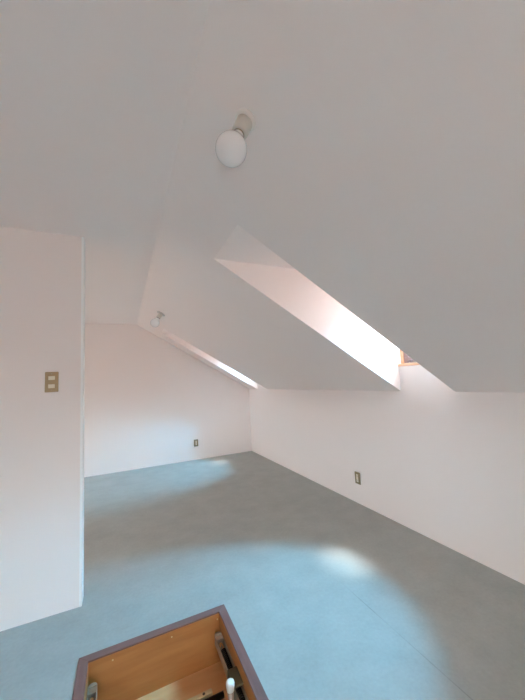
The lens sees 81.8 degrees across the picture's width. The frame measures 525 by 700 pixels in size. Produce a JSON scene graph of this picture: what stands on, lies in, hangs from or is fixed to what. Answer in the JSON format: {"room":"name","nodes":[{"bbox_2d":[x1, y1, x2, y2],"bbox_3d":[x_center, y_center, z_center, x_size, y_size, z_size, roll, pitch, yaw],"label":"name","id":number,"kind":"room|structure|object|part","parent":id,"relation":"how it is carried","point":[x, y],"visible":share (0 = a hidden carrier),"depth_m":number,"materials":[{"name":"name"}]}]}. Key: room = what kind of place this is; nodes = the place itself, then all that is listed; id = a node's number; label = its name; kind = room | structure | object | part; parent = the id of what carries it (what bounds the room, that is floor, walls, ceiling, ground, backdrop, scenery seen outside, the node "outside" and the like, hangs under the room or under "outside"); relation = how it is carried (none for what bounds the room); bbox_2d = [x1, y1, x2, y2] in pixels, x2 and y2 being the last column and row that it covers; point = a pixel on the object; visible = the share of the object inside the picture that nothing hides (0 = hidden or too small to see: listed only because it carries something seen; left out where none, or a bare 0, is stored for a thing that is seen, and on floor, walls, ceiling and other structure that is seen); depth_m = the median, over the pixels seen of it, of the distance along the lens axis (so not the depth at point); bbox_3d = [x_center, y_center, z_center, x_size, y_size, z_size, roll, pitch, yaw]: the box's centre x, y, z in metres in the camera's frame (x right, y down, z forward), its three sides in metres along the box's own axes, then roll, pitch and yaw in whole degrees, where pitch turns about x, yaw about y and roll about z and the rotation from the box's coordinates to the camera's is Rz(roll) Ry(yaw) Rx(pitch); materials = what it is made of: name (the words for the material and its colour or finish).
{"room":"attic room","nodes":[
{"label":"attic room","id":0,"kind":"room"},
{"bbox_2d":[0,227,81,631],"bbox_3d":[-2.165,0.388,1.427,2.283,2.236,0.089,0,-6,-25],"label":"wall partition","id":1,"kind":"structure","parent":0,"point":[40,272],"depth_m":1.77,"materials":[{"name":"paint"}]},
{"bbox_2d":[45,372,58,391],"bbox_3d":[-1.262,0.191,1.812,0.068,0.120,0.012,0,-6,-25],"label":"light switch","id":2,"kind":"object","parent":1,"relation":"attached to","point":[51,378],"visible":1,"depth_m":1.81,"materials":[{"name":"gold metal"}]},
{"bbox_2d":[79,237,84,606],"bbox_3d":[-1.132,0.381,1.905,0.013,2.236,0.092,0,-6,-25],"label":"trim","id":3,"kind":"structure","parent":1,"relation":"attached to","point":[82,404],"depth_m":1.87,"materials":[{"name":"white paint"}]},
{"bbox_2d":[84,323,251,476],"bbox_3d":[-2.369,0.533,4.630,4.840,2.600,0.120,0,-6,-25],"label":"wall","id":4,"kind":"structure","parent":0,"point":[148,400],"depth_m":4.81,"materials":[{"name":"paint"}]},
{"bbox_2d":[0,0,524,392],"bbox_3d":[-0.847,-0.346,1.329,4.840,1.341,7.540,0,-6,-25],"label":"ceiling","id":5,"kind":"structure","parent":0,"point":[374,208],"depth_m":1.12,"materials":[{"name":"paint"}]},
{"bbox_2d":[150,311,164,326],"bbox_3d":[-1.248,-0.367,3.608,0.168,0.198,0.107,-1,-6,-23],"label":"ceiling lamp","id":6,"kind":"object","parent":5,"relation":"hanging from","point":[155,322],"visible":1,"depth_m":3.57,"materials":[{"name":"glass"}]},
{"bbox_3d":[-1.271,-0.328,3.591,0.104,0.120,0.104,32,-18,-18],"label":"bulb","id":7,"kind":"part","parent":6,"relation":"part of","materials":[{"name":"white glass"}]},
{"bbox_2d":[215,108,255,167],"bbox_3d":[-0.091,-0.702,1.007,0.140,0.196,0.104,2,-7,-39],"label":"ceiling lamp","id":8,"kind":"object","parent":5,"relation":"hanging from","point":[230,146],"visible":1,"depth_m":0.97,"materials":[{"name":"white glass"}]},
{"bbox_3d":[-0.099,-0.664,0.993,0.104,0.122,0.104,32,-18,-18],"label":"bulb","id":9,"kind":"part","parent":8,"relation":"part of","materials":[{"name":"white glass"}]},
{"bbox_2d":[232,114,251,138],"bbox_3d":[-0.069,-0.747,1.017,0.061,0.063,0.057,32,-18,-18],"label":"socket","id":10,"kind":"object","parent":8,"relation":"attached to","point":[243,122],"depth_m":1.00,"materials":[{"name":"plastic"}]},
{"bbox_3d":[-0.059,-0.775,1.025,0.074,0.016,0.074,32,-18,-18],"label":"plate","id":11,"kind":"part","parent":8,"relation":"part of","materials":[{"name":"white plastic"}]},
{"bbox_2d":[398,350,419,366],"bbox_3d":[1.256,-0.254,2.380,0.111,0.739,0.451,0,-6,-25],"label":"window","id":12,"kind":"structure","parent":5,"relation":"attached to","point":[406,360],"depth_m":2.51,"materials":[{"name":"brown wood"}]},
{"bbox_3d":[1.272,-0.255,2.387,0.075,0.739,0.451,0,-6,-25],"label":"frame","id":13,"kind":"part","parent":12,"relation":"part of","materials":[{"name":"brown wood"}]},
{"bbox_3d":[1.242,0.103,2.329,0.040,0.020,0.451,0,-6,-25],"label":"sill","id":14,"kind":"part","parent":12,"relation":"part of","materials":[{"name":"brown wood"}]},
{"bbox_3d":[1.274,-0.259,2.389,0.040,0.696,0.417,0,-6,-25],"label":"sash","id":15,"kind":"part","parent":12,"relation":"part of","materials":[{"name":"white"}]},
{"bbox_2d":[0,451,524,699],"bbox_3d":[-0.747,1.561,1.140,4.840,0.300,7.540,0,-6,-25],"label":"floor","id":16,"kind":"structure","parent":0,"point":[326,595],"depth_m":1.78,"materials":[{"name":"carpet"}]},
{"bbox_2d":[72,604,268,699],"bbox_3d":[-0.289,1.504,1.026,0.706,0.267,1.159,0,-6,-25],"label":"attic hatch","id":17,"kind":"object","parent":16,"relation":"in","point":[201,656],"visible":1,"depth_m":1.48,"materials":[{"name":"orange wood"}]},
{"bbox_3d":[-0.580,1.510,0.890,0.022,0.258,1.075,0,-6,-25],"label":"panel","id":18,"kind":"part","parent":17,"relation":"part of","materials":[{"name":"orange wood"}]},
{"bbox_3d":[-0.564,1.473,0.931,0.038,0.046,0.967,0,-6,-25],"label":"spring arm","id":19,"kind":"part","parent":17,"relation":"part of","materials":[{"name":"metal"}]},
{"bbox_3d":[-0.517,1.569,1.520,0.665,0.258,0.022,0,-6,-25],"label":"panel","id":20,"kind":"part","parent":17,"relation":"part of","materials":[{"name":"orange wood"}]},
{"bbox_3d":[-0.038,1.470,1.174,0.038,0.046,0.967,0,-6,-25],"label":"spring arm","id":21,"kind":"part","parent":17,"relation":"part of","materials":[{"name":"metal"}]},
{"bbox_3d":[0.003,1.506,1.160,0.022,0.258,1.075,0,-6,-25],"label":"panel","id":22,"kind":"part","parent":17,"relation":"part of","materials":[{"name":"orange wood"}]},
{"bbox_2d":[249,365,524,584],"bbox_3d":[1.353,0.750,2.210,0.120,1.302,7.300,0,-6,-25],"label":"wall","id":23,"kind":"structure","parent":0,"point":[446,465],"depth_m":2.35,"materials":[{"name":"paint"}]},
{"bbox_2d":[355,471,360,484],"bbox_3d":[0.932,1.256,2.970,0.011,0.112,0.070,0,-6,-25],"label":"wall outlet","id":24,"kind":"object","parent":23,"relation":"attached to","point":[357,475],"visible":1,"depth_m":2.96,"materials":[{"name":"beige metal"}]}
]}

